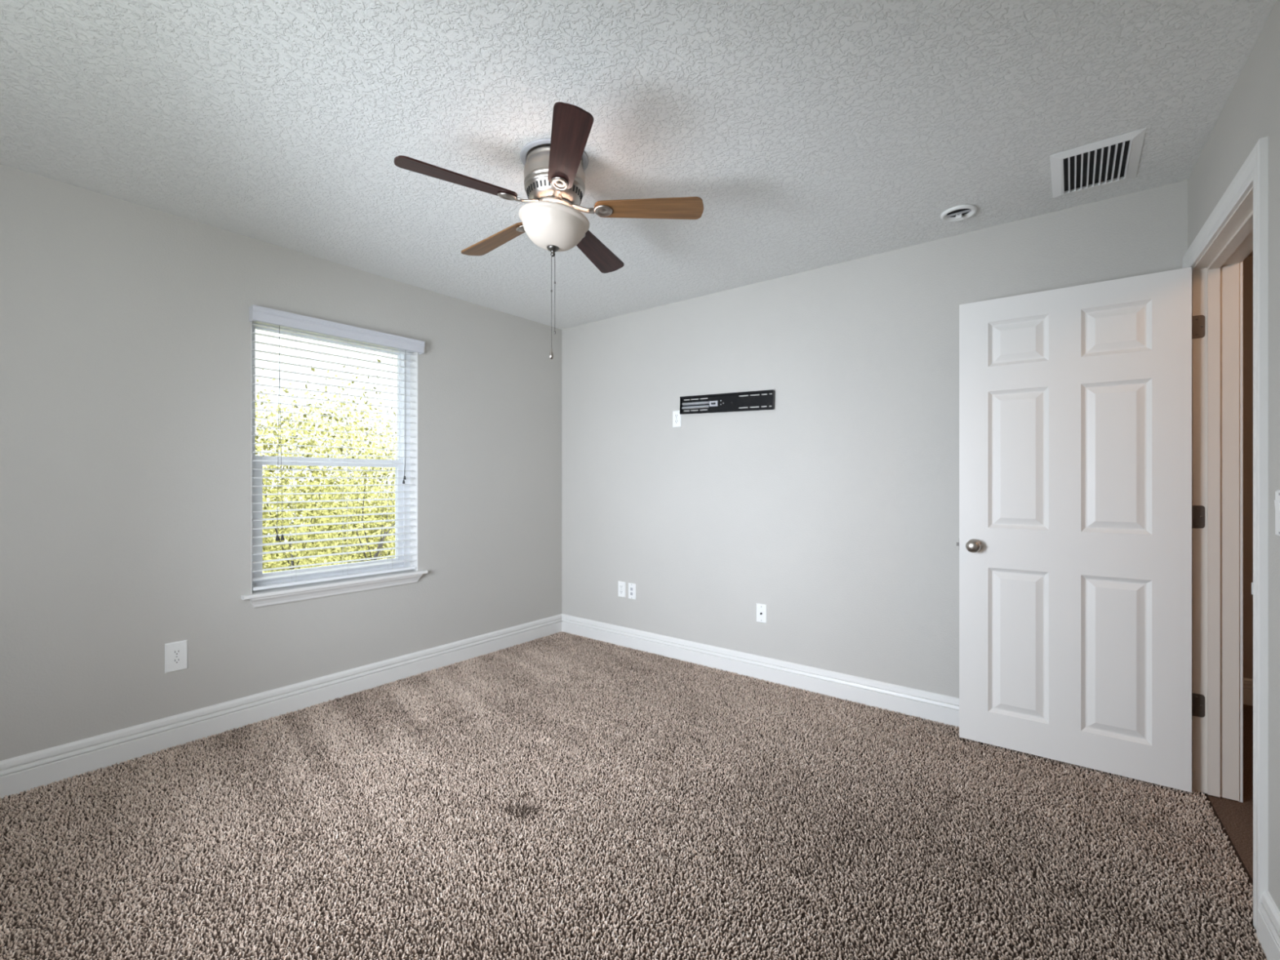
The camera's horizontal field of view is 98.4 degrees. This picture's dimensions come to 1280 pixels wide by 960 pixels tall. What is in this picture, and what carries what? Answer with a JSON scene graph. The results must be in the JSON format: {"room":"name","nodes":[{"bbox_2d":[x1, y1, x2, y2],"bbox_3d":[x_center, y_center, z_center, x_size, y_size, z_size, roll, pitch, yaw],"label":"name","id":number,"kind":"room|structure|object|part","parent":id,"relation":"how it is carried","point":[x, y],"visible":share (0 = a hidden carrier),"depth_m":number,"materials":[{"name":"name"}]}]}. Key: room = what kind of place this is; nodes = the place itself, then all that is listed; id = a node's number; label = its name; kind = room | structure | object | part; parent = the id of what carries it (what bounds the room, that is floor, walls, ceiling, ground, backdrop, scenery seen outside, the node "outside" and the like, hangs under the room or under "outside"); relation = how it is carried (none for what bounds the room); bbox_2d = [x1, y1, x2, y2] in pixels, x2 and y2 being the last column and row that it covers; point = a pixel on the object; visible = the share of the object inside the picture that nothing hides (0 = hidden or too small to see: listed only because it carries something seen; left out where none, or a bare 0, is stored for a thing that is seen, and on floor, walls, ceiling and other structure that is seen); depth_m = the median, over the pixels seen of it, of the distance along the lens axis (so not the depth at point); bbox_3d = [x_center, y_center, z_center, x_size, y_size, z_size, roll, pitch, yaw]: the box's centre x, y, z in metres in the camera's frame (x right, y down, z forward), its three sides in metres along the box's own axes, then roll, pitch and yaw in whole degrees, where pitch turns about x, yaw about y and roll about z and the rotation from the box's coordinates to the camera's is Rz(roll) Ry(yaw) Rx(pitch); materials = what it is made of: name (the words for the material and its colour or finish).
{"room":"empty bedroom","nodes":[
{"label":"empty bedroom","id":0,"kind":"room"},
{"bbox_2d":[0,164,561,760],"bbox_3d":[-1.823,0.003,3.108,0.200,2.440,3.853,0,0,38],"label":"wall","id":1,"kind":"structure","parent":0,"point":[125,326],"depth_m":2.57,"materials":[{"name":"beige paint"}]},
{"bbox_2d":[164,640,187,673],"bbox_3d":[-2.132,0.812,2.543,0.009,0.134,0.082,0,0,38],"label":"wall outlet","id":2,"kind":"object","parent":1,"relation":"attached to","point":[176,652],"visible":1,"depth_m":2.54,"materials":[{"name":"white plastic"}]},
{"bbox_2d":[172,657,181,664],"bbox_3d":[-2.130,0.832,2.541,0.004,0.028,0.034,0,0,38],"label":"receptacle","id":3,"kind":"object","parent":2,"relation":"attached to","point":[175,660],"depth_m":2.54,"materials":[{"name":"white plastic"}]},
{"bbox_2d":[172,648,181,656],"bbox_3d":[-2.130,0.792,2.541,0.004,0.028,0.034,0,0,38],"label":"receptacle","id":4,"kind":"object","parent":2,"relation":"attached to","point":[175,652],"depth_m":2.54,"materials":[{"name":"white plastic"}]},
{"bbox_2d":[0,613,561,799],"bbox_3d":[-1.728,1.152,3.053,0.018,0.142,3.583,0,0,38],"label":"baseboard","id":5,"kind":"structure","parent":1,"relation":"attached to","point":[21,773],"depth_m":2.70,"materials":[{"name":"white paint"}]},
{"bbox_2d":[240,321,427,608],"bbox_3d":[-1.726,-0.104,3.170,0.211,1.496,0.984,0,0,38],"label":"window","id":6,"kind":"structure","parent":1,"relation":"in","point":[263,597],"depth_m":3.25,"materials":[{"name":"white plastic"}]},
{"bbox_3d":[-1.792,-0.447,3.222,0.028,0.726,0.820,0,0,38],"label":"sash","id":7,"kind":"part","parent":6,"relation":"part of","materials":[{"name":"white plastic"}]},
{"bbox_3d":[-1.763,0.203,3.199,0.042,0.660,0.810,0,0,38],"label":"sash","id":8,"kind":"part","parent":6,"relation":"part of","materials":[{"name":"white plastic"}]},
{"bbox_3d":[-1.725,0.608,3.170,0.208,0.072,0.984,0,0,38],"label":"sill","id":9,"kind":"part","parent":6,"relation":"part of","materials":[{"name":"white paint"}]},
{"bbox_2d":[248,304,425,591],"bbox_3d":[-1.676,-0.154,3.135,0.114,1.428,0.922,0,0,38],"label":"window blind","id":10,"kind":"object","parent":6,"relation":"attached to","point":[257,314],"visible":0.96,"depth_m":3.06,"materials":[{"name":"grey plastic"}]},
{"bbox_3d":[-1.877,-0.265,2.869,0.002,1.115,0.012,0,0,32],"label":"lift cord","id":11,"kind":"part","parent":10,"relation":"part of","materials":[{"name":"white fabric"}]},
{"bbox_3d":[-1.870,-0.265,2.878,0.002,1.115,0.015,0,0,42],"label":"lift cord","id":12,"kind":"part","parent":10,"relation":"part of","materials":[{"name":"white fabric"}]},
{"bbox_3d":[-1.851,-0.129,2.959,0.056,1.346,0.005,0,0,38],"label":"ladder cord","id":13,"kind":"part","parent":10,"relation":"part of","materials":[{"name":"white fabric"}]},
{"bbox_3d":[-1.700,-0.827,3.150,0.052,0.039,0.884,0,0,38],"label":"head rail","id":14,"kind":"part","parent":10,"relation":"part of","materials":[{"name":"white plastic"}]},
{"bbox_3d":[-1.701,0.552,3.150,0.054,0.016,0.878,0,0,38],"label":"rail","id":15,"kind":"part","parent":10,"relation":"part of","materials":[{"name":"white plastic"}]},
{"bbox_3d":[-1.687,-0.129,3.168,0.056,1.346,0.005,0,0,38],"label":"ladder cord","id":16,"kind":"part","parent":10,"relation":"part of","materials":[{"name":"white fabric"}]},
{"bbox_2d":[0,633,1266,959],"bbox_3d":[0.537,1.273,2.068,5.200,0.100,5.120,0,0,38],"label":"floor","id":17,"kind":"structure","parent":0,"point":[1250,880],"depth_m":1.77,"materials":[{"name":"brown carpet"}]},
{"bbox_2d":[0,631,1266,959],"bbox_3d":[-0.279,1.218,1.919,3.678,0.010,3.562,0,0,38],"label":"carpet","id":18,"kind":"structure","parent":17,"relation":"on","point":[593,649],"depth_m":1.90,"materials":[{"name":"brown carpet"}]},
{"bbox_2d":[0,0,1276,329],"bbox_3d":[0.537,-1.277,2.068,5.200,0.120,5.120,0,0,38],"label":"ceiling","id":19,"kind":"structure","parent":0,"point":[810,135],"depth_m":1.85,"materials":[{"name":"white paint"}]},
{"bbox_2d":[394,102,703,359],"bbox_3d":[-0.353,-0.837,2.123,1.043,0.758,1.080,0,0,38],"label":"ceiling fan","id":20,"kind":"object","parent":19,"relation":"hanging from","point":[552,218],"visible":1,"depth_m":2.02,"materials":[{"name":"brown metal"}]},
{"bbox_3d":[-0.623,-1.036,1.903,0.413,0.006,0.117,1,11,-33],"label":"blade","id":21,"kind":"part","parent":20,"relation":"part of","materials":[{"name":"brown wood"}]},
{"bbox_3d":[-0.598,-1.008,2.321,0.413,0.006,0.117,-3,10,39],"label":"blade","id":22,"kind":"part","parent":20,"relation":"part of","materials":[{"name":"brown wood"}]},
{"bbox_3d":[-0.336,-0.674,2.098,0.006,0.353,0.006,0,0,38],"label":"pull chain","id":23,"kind":"part","parent":20,"relation":"part of","materials":[{"name":"grey metal"}]},
{"bbox_3d":[-0.329,-0.938,2.095,0.266,0.114,0.266,6,0,38],"label":"lamp shade","id":24,"kind":"part","parent":20,"relation":"part of","materials":[{"name":"white glass"}]},
{"bbox_3d":[-0.323,-0.707,2.095,0.006,0.289,0.006,0,0,38],"label":"pull chain","id":25,"kind":"part","parent":20,"relation":"part of","materials":[{"name":"grey metal"}]},
{"bbox_3d":[-0.234,-1.041,1.751,0.117,0.006,0.413,12,-5,-14],"label":"blade","id":26,"kind":"part","parent":20,"relation":"part of","materials":[{"name":"brown wood"}]},
{"bbox_3d":[-0.193,-1.004,2.427,0.117,0.006,0.413,-13,-8,20],"label":"blade","id":27,"kind":"part","parent":20,"relation":"part of","materials":[{"name":"brown wood"}]},
{"bbox_3d":[0.032,-1.018,2.074,0.413,0.006,0.117,1,-12,3],"label":"blade","id":28,"kind":"part","parent":20,"relation":"part of","materials":[{"name":"brown wood"}]},
{"bbox_2d":[940,204,977,222],"bbox_3d":[1.447,-1.202,2.509,0.146,0.030,0.146,0,0,38],"label":"smoke detector","id":29,"kind":"object","parent":19,"relation":"attached to","point":[960,212],"visible":1,"depth_m":2.50,"materials":[{"name":"white plastic"}]},
{"bbox_2d":[1049,127,1146,198],"bbox_3d":[1.763,-1.210,2.145,0.267,0.013,0.394,0,0,38],"label":"ceiling vent","id":30,"kind":"object","parent":19,"relation":"in","point":[1114,159],"visible":1,"depth_m":2.12,"materials":[{"name":"white metal"}]},
{"bbox_2d":[561,179,1187,697],"bbox_3d":[0.843,0.003,3.393,3.650,2.440,0.120,0,0,38],"label":"wall","id":31,"kind":"structure","parent":0,"point":[833,508],"depth_m":3.21,"materials":[{"name":"beige paint"}]},
{"bbox_2d":[617,581,625,597],"bbox_3d":[-0.136,0.807,4.076,0.070,0.115,0.009,0,0,38],"label":"wall outlet","id":32,"kind":"object","parent":31,"relation":"attached to","point":[621,585],"visible":1,"depth_m":4.07,"materials":[{"name":"white plastic"}]},
{"bbox_2d":[628,582,635,599],"bbox_3d":[-0.059,0.809,4.016,0.070,0.115,0.010,0,0,38],"label":"data plate","id":33,"kind":"object","parent":31,"relation":"attached to","point":[632,587],"visible":1,"depth_m":4.01,"materials":[{"name":"white plastic"}]},
{"bbox_2d":[672,410,681,427],"bbox_3d":[0.251,-0.417,3.774,0.070,0.115,0.009,0,0,38],"label":"wall outlet","id":34,"kind":"object","parent":31,"relation":"attached to","point":[677,417],"visible":1,"depth_m":3.77,"materials":[{"name":"white plastic"}]},
{"bbox_2d":[680,389,774,414],"bbox_3d":[0.541,-0.493,3.536,0.674,0.118,0.026,2,1,38],"label":"wall bracket","id":35,"kind":"object","parent":31,"relation":"attached to","point":[731,402],"visible":1,"depth_m":3.52,"materials":[{"name":"black metal"}]},
{"bbox_2d":[561,613,959,727],"bbox_3d":[0.789,1.152,3.348,3.620,0.142,0.018,0,0,38],"label":"baseboard","id":36,"kind":"structure","parent":31,"relation":"attached to","point":[944,708],"depth_m":3.28,"materials":[{"name":"white paint"}]},
{"bbox_2d":[756,603,767,623],"bbox_3d":[0.743,0.818,3.386,0.070,0.115,0.015,0,0,38],"label":"cable plate","id":37,"kind":"object","parent":31,"relation":"attached to","point":[762,609],"visible":1,"depth_m":3.38,"materials":[{"name":"white plastic"}]},
{"bbox_2d":[1187,0,1279,911],"bbox_3d":[1.219,0.003,0.744,0.127,2.440,3.800,0,0,36],"label":"wall","id":38,"kind":"structure","parent":0,"point":[1251,113],"depth_m":1.45,"materials":[{"name":"beige paint"}]},
{"bbox_2d":[956,266,1204,792],"bbox_3d":[1.836,0.192,2.367,0.839,2.027,0.163,0,0,36],"label":"door","id":39,"kind":"structure","parent":38,"relation":"in","point":[1077,516],"depth_m":2.33,"materials":[{"name":"white paint"}]},
{"bbox_3d":[1.556,0.302,2.571,0.060,0.060,0.163,0,0,36],"label":"knob","id":40,"kind":"part","parent":39,"relation":"part of","materials":[{"name":"silver metal"}]},
{"bbox_2d":[1192,186,1253,800],"bbox_3d":[1.982,0.189,1.813,0.141,2.061,0.839,0,0,36],"label":"trim","id":41,"kind":"structure","parent":38,"relation":"attached to","point":[1215,275],"depth_m":2.12,"materials":[{"name":"beige paint"}]},
{"bbox_2d":[1182,136,1268,938],"bbox_3d":[1.929,0.159,1.851,0.018,2.128,0.965,0,0,36],"label":"trim","id":42,"kind":"structure","parent":38,"relation":"attached to","point":[1254,172],"depth_m":1.47,"materials":[{"name":"white paint"}]},
{"bbox_2d":[1238,248,1253,802],"bbox_3d":[2.046,0.159,1.767,0.018,2.128,0.965,0,0,36],"label":"trim","id":43,"kind":"structure","parent":38,"relation":"attached to","point":[1241,264],"depth_m":2.10,"materials":[{"name":"white paint"}]},
{"bbox_2d":[1257,890,1279,959],"bbox_3d":[0.891,1.152,0.414,0.018,0.142,2.581,0,0,36],"label":"baseboard","id":44,"kind":"structure","parent":38,"relation":"attached to","point":[1268,914],"depth_m":1.41,"materials":[{"name":"white paint"}]},
{"bbox_2d":[1274,489,1279,536],"bbox_3d":[1.583,0.083,1.368,0.012,0.115,0.070,0,0,36],"label":"light switch","id":45,"kind":"object","parent":38,"relation":"attached to","point":[1277,501],"visible":1,"depth_m":1.38,"materials":[{"name":"white plastic"}]},
{"bbox_2d":[1243,256,1253,679],"bbox_3d":[3.607,0.003,2.854,1.330,2.440,0.100,0,0,38],"label":"wall","id":46,"kind":"structure","parent":0,"point":[1248,261],"depth_m":3.02,"materials":[{"name":"paint"}]},
{"bbox_2d":[1243,677,1253,706],"bbox_3d":[3.557,1.152,2.818,1.165,0.142,0.018,0,0,38],"label":"baseboard","id":47,"kind":"structure","parent":46,"relation":"attached to","point":[1247,682],"depth_m":3.01,"materials":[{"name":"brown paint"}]},
{"label":"outside","id":48,"kind":"structure","parent":0,"visible":0},
{"bbox_3d":[-5.419,4.323,28.348,36.550,0.200,42.000,0,0,38],"label":"ground","id":49,"kind":"structure","parent":48,"visible":0},
{"bbox_2d":[255,346,396,573],"bbox_3d":[-3.716,1.398,6.705,4.055,5.667,4.595,0,0,-29],"label":"leafy tree","id":50,"kind":"object","parent":49,"relation":"on","point":[266,514],"visible":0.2,"depth_m":5.96,"materials":[{"name":"green plant"}]},
{"bbox_2d":[260,395,395,569],"bbox_3d":[-5.516,1.299,10.992,3.721,5.858,3.657,0,0,-2],"label":"leafy tree","id":51,"kind":"object","parent":49,"relation":"on","point":[379,524],"visible":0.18,"depth_m":10.64,"materials":[{"name":"green plant"}]},
{"bbox_2d":[262,481,395,573],"bbox_3d":[-8.869,2.088,16.578,3.315,4.296,9.199,0,0,38],"label":"leafy shrub","id":52,"kind":"object","parent":49,"relation":"on","point":[286,491],"visible":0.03,"depth_m":15.34,"materials":[{"name":"green plant"}]}
]}

